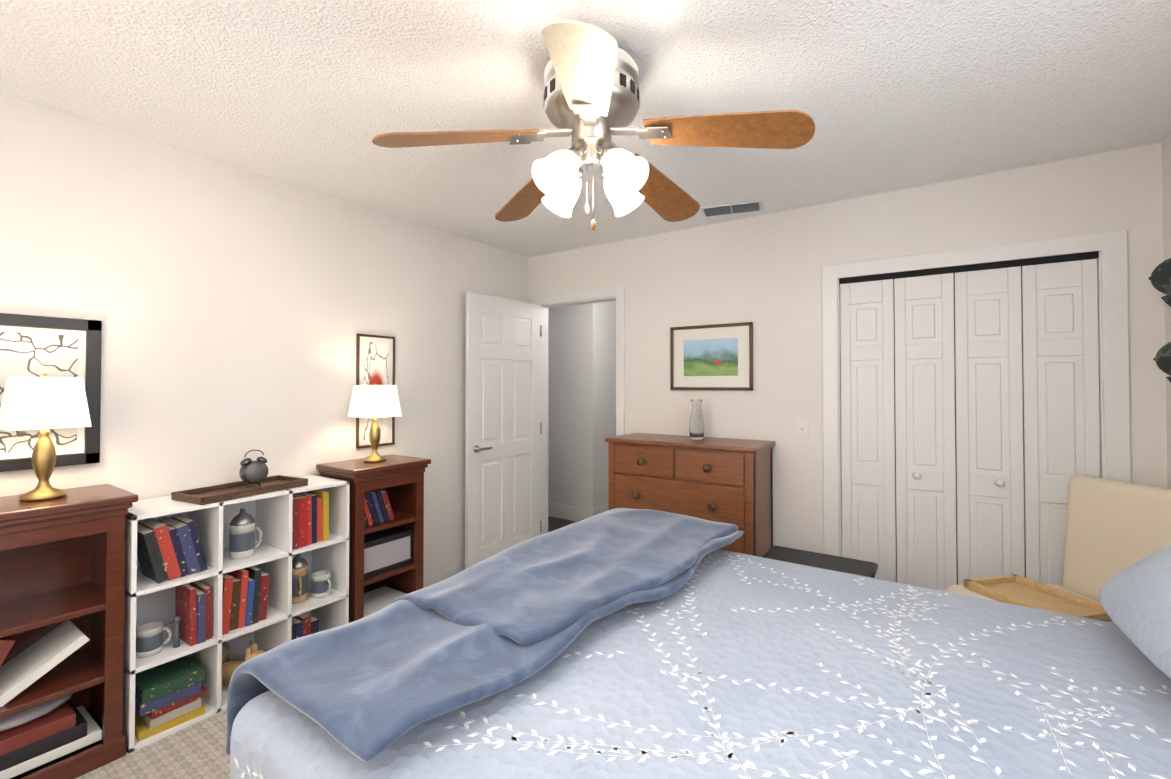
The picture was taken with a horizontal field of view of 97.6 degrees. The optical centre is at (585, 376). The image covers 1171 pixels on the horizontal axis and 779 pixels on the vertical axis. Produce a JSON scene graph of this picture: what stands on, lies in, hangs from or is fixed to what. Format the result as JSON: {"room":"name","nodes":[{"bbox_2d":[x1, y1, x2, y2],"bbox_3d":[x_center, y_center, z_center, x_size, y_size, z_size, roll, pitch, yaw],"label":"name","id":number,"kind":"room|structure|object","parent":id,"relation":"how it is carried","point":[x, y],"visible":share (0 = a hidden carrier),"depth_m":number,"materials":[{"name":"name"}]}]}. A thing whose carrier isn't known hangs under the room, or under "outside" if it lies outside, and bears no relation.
{"room":"bedroom","nodes":[
{"label":"bedroom","id":0,"kind":"room"},
{"bbox_2d":[75,709,229,778],"bbox_3d":[-0.038,1.426,1.701,3.910,0.060,4.030,-1,-1,34],"label":"floor carpet","id":1,"kind":"object","parent":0,"point":[197,750],"depth_m":1.88,"materials":[{"name":"beige carpet"}]},
{"bbox_2d":[0,484,137,778],"bbox_3d":[-2.043,0.915,1.672,0.370,0.960,0.808,-1,-1,34],"label":"bookcase","id":2,"kind":"object","parent":1,"relation":"on","point":[62,559],"visible":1,"depth_m":1.87,"materials":[{"name":"brown wood"}]},
{"bbox_2d":[0,374,91,501],"bbox_3d":[-1.946,0.214,1.844,0.206,0.446,0.206,-1,-1,34],"label":"brass lamp","id":3,"kind":"object","parent":2,"relation":"on","point":[45,403],"visible":1,"depth_m":1.80,"materials":[{"name":"white fabric"}]},
{"bbox_2d":[122,474,349,752],"bbox_3d":[-1.590,0.968,2.360,0.340,0.875,0.861,-1,-1,34],"label":"cube shelf","id":4,"kind":"object","parent":1,"relation":"on","point":[147,599],"visible":0.48,"depth_m":2.27,"materials":[{"name":"laminate"}]},
{"bbox_2d":[135,489,328,741],"bbox_3d":[-1.580,0.980,2.320,0.262,0.816,0.742,-1,-1,34],"label":"books","id":5,"kind":"object","parent":4,"relation":"in","point":[169,694],"visible":0.67,"depth_m":2.11,"materials":[{"name":"red paper"}]},
{"bbox_2d":[171,475,307,504],"bbox_3d":[-1.565,0.513,2.352,0.230,0.032,0.470,0,-1,26],"label":"wood tray","id":6,"kind":"object","parent":4,"relation":"on","point":[216,493],"visible":1,"depth_m":2.30,"materials":[{"name":"brown wood"}]},
{"bbox_2d":[239,450,267,487],"bbox_3d":[-1.541,0.428,2.386,0.062,0.176,0.112,-1,-1,34],"label":"alarm clock","id":7,"kind":"object","parent":6,"relation":"on","point":[251,471],"visible":1,"depth_m":2.36,"materials":[{"name":"grey metal"}]},
{"bbox_2d":[221,640,264,691],"label":"figurines","id":8,"kind":"object","parent":4,"relation":"in","point":[228,667],"depth_m":2.29,"materials":[{"name":"ceramic"}]},
{"bbox_2d":[229,508,261,558],"label":"stein","id":9,"kind":"object","parent":4,"relation":"in","point":[242,545],"depth_m":2.30,"materials":[{"name":"ceramic"}]},
{"bbox_2d":[316,454,430,622],"bbox_3d":[-1.195,0.949,2.912,0.370,0.930,0.488,-1,-1,34],"label":"bookcase","id":10,"kind":"object","parent":1,"relation":"on","point":[399,479],"visible":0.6,"depth_m":2.85,"materials":[{"name":"brown wood"}]},
{"bbox_2d":[348,383,401,462],"bbox_3d":[-1.203,0.260,2.930,0.206,0.446,0.206,-1,-1,34],"label":"brass lamp","id":11,"kind":"object","parent":10,"relation":"on","point":[374,401],"visible":1,"depth_m":2.88,"materials":[{"name":"white fabric"}]},
{"bbox_2d":[364,489,393,526],"bbox_3d":[-1.213,0.713,2.844,0.150,0.198,0.248,-1,-1,34],"label":"books","id":12,"kind":"object","parent":10,"relation":"in","point":[377,507],"visible":0.56,"depth_m":2.81,"materials":[{"name":"blue paper"}]},
{"bbox_2d":[364,586,405,616],"bbox_3d":[-1.209,1.305,2.920,0.273,0.066,0.336,-1,-1,34],"label":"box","id":13,"kind":"object","parent":10,"relation":"in","point":[375,600],"depth_m":2.94,"materials":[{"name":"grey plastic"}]},
{"bbox_2d":[364,526,412,578],"bbox_3d":[-1.205,0.989,2.918,0.247,0.189,0.348,-1,-1,34],"label":"box","id":14,"kind":"object","parent":10,"relation":"in","point":[387,549],"depth_m":2.87,"materials":[{"name":"white cardboard"}]},
{"bbox_2d":[605,433,775,556],"bbox_3d":[0.640,0.909,3.241,0.980,1.020,0.455,-1,-1,34],"label":"dresser","id":15,"kind":"object","parent":1,"relation":"on","point":[725,480],"visible":0.56,"depth_m":3.04,"materials":[{"name":"brown wood"}]},
{"bbox_2d":[689,400,703,439],"bbox_3d":[0.709,0.273,3.272,0.092,0.250,0.092,-1,-1,34],"label":"glass vase","id":16,"kind":"object","parent":15,"relation":"on","point":[696,429],"visible":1,"depth_m":3.24,"materials":[{"name":"white"}]},
{"bbox_2d":[230,549,1170,778],"bbox_3d":[0.565,0.815,1.334,2.230,1.150,1.850,-1,-1,34],"label":"bed","id":17,"kind":"object","parent":1,"relation":"on","point":[721,664],"visible":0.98,"depth_m":1.21,"materials":[{"name":"blue fabric"}]},
{"bbox_2d":[226,508,742,761],"bbox_3d":[-0.108,0.821,1.823,0.803,0.340,1.782,-1,-1,34],"label":"blanket","id":18,"kind":"object","parent":17,"relation":"on","point":[369,687],"visible":0.96,"depth_m":1.39,"materials":[{"name":"blue fabric"}]},
{"bbox_2d":[1099,545,1170,678],"bbox_3d":[1.551,0.564,1.275,0.310,0.287,0.744,-1,-1,34],"label":"pillow sham","id":19,"kind":"object","parent":17,"relation":"on","point":[1135,600],"visible":1,"depth_m":1.33,"materials":[{"name":"fabric"}]},
{"bbox_2d":[762,546,877,577],"bbox_3d":[1.160,1.169,2.563,0.508,0.490,0.308,-1,-1,34],"label":"bench","id":20,"kind":"object","parent":1,"relation":"on","point":[834,563],"visible":0.44,"depth_m":2.57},
{"bbox_2d":[945,475,1170,622],"bbox_3d":[1.904,0.914,2.046,0.672,0.973,0.460,0,-1,-2],"label":"slipper chair","id":21,"kind":"object","parent":1,"relation":"on","point":[1113,527],"visible":0.17,"depth_m":2.10,"materials":[{"name":"fabric"}]},
{"bbox_2d":[963,574,1111,621],"bbox_3d":[1.798,0.882,2.043,0.280,0.032,0.380,0,-1,-14],"label":"tray","id":22,"kind":"object","parent":21,"relation":"on","point":[1016,590],"visible":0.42,"depth_m":2.07,"materials":[{"name":"brown wood"}]},
{"bbox_2d":[0,94,527,575],"bbox_3d":[-1.603,0.192,2.789,0.120,2.440,4.030,-1,-1,34],"label":"wall","id":23,"kind":"structure","parent":0,"point":[234,310],"depth_m":2.48,"materials":[{"name":"paint"}]},
{"bbox_2d":[0,313,101,471],"bbox_3d":[-2.130,0.058,1.890,0.022,0.580,0.508,-1,-1,34],"label":"framed picture","id":24,"kind":"object","parent":23,"relation":"attached to","point":[34,346],"visible":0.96,"depth_m":1.99},
{"bbox_2d":[356,334,394,448],"bbox_3d":[-1.281,0.087,3.138,0.015,0.680,0.256,-1,-1,34],"label":"picture frame","id":25,"kind":"object","parent":23,"relation":"attached to","point":[375,358],"visible":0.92,"depth_m":3.14,"materials":[{"name":"brown wood"}]},
{"bbox_2d":[423,561,464,587],"bbox_3d":[-1.548,1.366,2.734,0.013,0.090,3.790,-1,-1,34],"label":"baseboard","id":26,"kind":"structure","parent":23,"relation":"attached to","point":[440,575],"depth_m":3.53,"materials":[{"name":"white wood"}]},
{"bbox_2d":[548,516,576,531],"bbox_3d":[0.230,1.480,5.345,3.200,0.060,2.290,-1,-1,34],"label":"floor","id":27,"kind":"structure","parent":0,"point":[554,523],"depth_m":5.04,"materials":[{"name":"brown wood"}]},
{"bbox_2d":[548,302,603,509],"bbox_3d":[-0.576,0.233,5.557,1.650,2.440,0.120,-1,-1,34],"label":"wall","id":28,"kind":"structure","parent":0,"point":[581,382],"depth_m":5.17,"materials":[{"name":"paint"}]},
{"bbox_2d":[548,502,594,521],"bbox_3d":[-0.608,1.382,5.482,1.663,0.140,0.016,-1,-1,34],"label":"baseboard","id":29,"kind":"structure","parent":28,"relation":"attached to","point":[572,513],"depth_m":5.17,"materials":[{"name":"white wood"}]},
{"bbox_2d":[0,0,1170,257],"bbox_3d":[-0.038,-1.094,1.738,3.910,0.100,4.030,-1,-1,34],"label":"ceiling","id":30,"kind":"structure","parent":0,"point":[882,94],"depth_m":1.85,"materials":[{"name":"white paint"}]},
{"bbox_2d":[372,19,814,230],"bbox_3d":[0.056,-0.758,1.720,1.290,0.571,1.264,-1,-1,34],"label":"ceiling fan","id":31,"kind":"object","parent":30,"relation":"hanging from","point":[591,90],"visible":1,"depth_m":1.58,"materials":[{"name":"brown wood"}]},
{"bbox_2d":[700,200,762,216],"bbox_3d":[0.889,-1.016,3.120,0.360,0.014,0.170,0,-1,20],"label":"ceiling vent","id":32,"kind":"object","parent":30,"relation":"in","point":[751,206],"visible":0.94,"depth_m":3.10,"materials":[{"name":"grey metal"}]},
{"bbox_2d":[604,301,615,505],"bbox_3d":[0.482,0.236,5.749,0.120,2.440,1.350,-1,-1,34],"label":"wall","id":33,"kind":"structure","parent":0,"point":[609,307],"depth_m":5.30,"materials":[{"name":"paint"}]},
{"bbox_2d":[595,504,607,514],"bbox_3d":[0.505,1.384,5.647,0.013,0.140,1.483,-1,-1,34],"label":"baseboard","id":34,"kind":"structure","parent":33,"relation":"attached to","point":[602,509],"depth_m":5.13,"materials":[{"name":"white wood"}]},
{"bbox_2d":[528,142,1167,553],"bbox_3d":[1.065,0.200,3.333,3.670,2.440,0.120,-1,-1,34],"label":"wall","id":35,"kind":"structure","parent":0,"point":[762,274],"depth_m":3.09,"materials":[{"name":"paint"}]},
{"bbox_2d":[531,286,624,534],"bbox_3d":[-0.048,0.384,4.082,0.895,2.095,0.136,-1,-1,34],"label":"door frame","id":36,"kind":"structure","parent":35,"relation":"attached to","point":[617,294],"depth_m":4.12,"materials":[{"name":"white wood"}]},
{"bbox_2d":[465,292,541,568],"bbox_3d":[-0.618,0.413,3.924,0.127,2.015,0.760,-1,-1,34],"label":"entry door","id":37,"kind":"structure","parent":36,"relation":"attached to","point":[503,428],"depth_m":3.86,"materials":[{"name":"white wood"}]},
{"bbox_2d":[629,414,637,429],"bbox_3d":[0.345,0.331,3.739,0.072,0.116,0.017,-1,-1,34],"label":"light switch","id":38,"kind":"object","parent":35,"relation":"attached to","point":[633,421],"visible":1,"depth_m":3.74,"materials":[{"name":"plastic"}]},
{"bbox_2d":[670,322,752,390],"bbox_3d":[0.828,-0.127,3.412,0.565,0.435,0.022,-1,-1,34],"label":"picture frame","id":39,"kind":"object","parent":35,"relation":"attached to","point":[713,357],"visible":1,"depth_m":3.40,"materials":[{"name":"brown wood"}]},
{"bbox_2d":[796,419,808,438],"bbox_3d":[1.304,0.316,3.084,0.072,0.116,0.017,-1,-1,34],"label":"light switch","id":40,"kind":"object","parent":35,"relation":"attached to","point":[802,428],"visible":1,"depth_m":3.08,"materials":[{"name":"plastic"}]},
{"bbox_2d":[840,259,1099,590],"bbox_3d":[1.938,0.426,2.682,1.086,1.945,0.064,-1,-1,34],"label":"bifold closet doors","id":41,"kind":"structure","parent":35,"relation":"in","point":[1048,326],"depth_m":2.66,"materials":[{"name":"white wood"}]},
{"bbox_2d":[822,229,1130,556],"bbox_3d":[1.943,0.375,2.690,1.270,2.070,0.086,-1,-1,34],"label":"trim","id":42,"kind":"structure","parent":35,"relation":"attached to","point":[1108,250],"depth_m":2.52,"materials":[{"name":"white wood"}]},
{"bbox_2d":[894,271,1024,584],"bbox_3d":[1.973,0.391,2.734,1.210,2.040,0.010,-1,-1,34],"label":"backing","id":43,"kind":"object","parent":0,"point":[955,428],"visible":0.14,"depth_m":2.73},
{"bbox_2d":[1162,133,1170,489],"bbox_3d":[1.526,0.160,0.650,0.120,2.440,4.030,-1,-1,34],"label":"wall","id":44,"kind":"structure","parent":0,"point":[1166,165],"depth_m":2.22,"materials":[{"name":"paint"}]},
{"bbox_2d":[1148,258,1170,382],"bbox_3d":[2.321,-0.204,2.032,0.113,0.562,0.224,-1,-1,34],"label":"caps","id":45,"kind":"object","parent":44,"relation":"hanging from","point":[1160,277],"visible":1,"depth_m":2.03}
]}

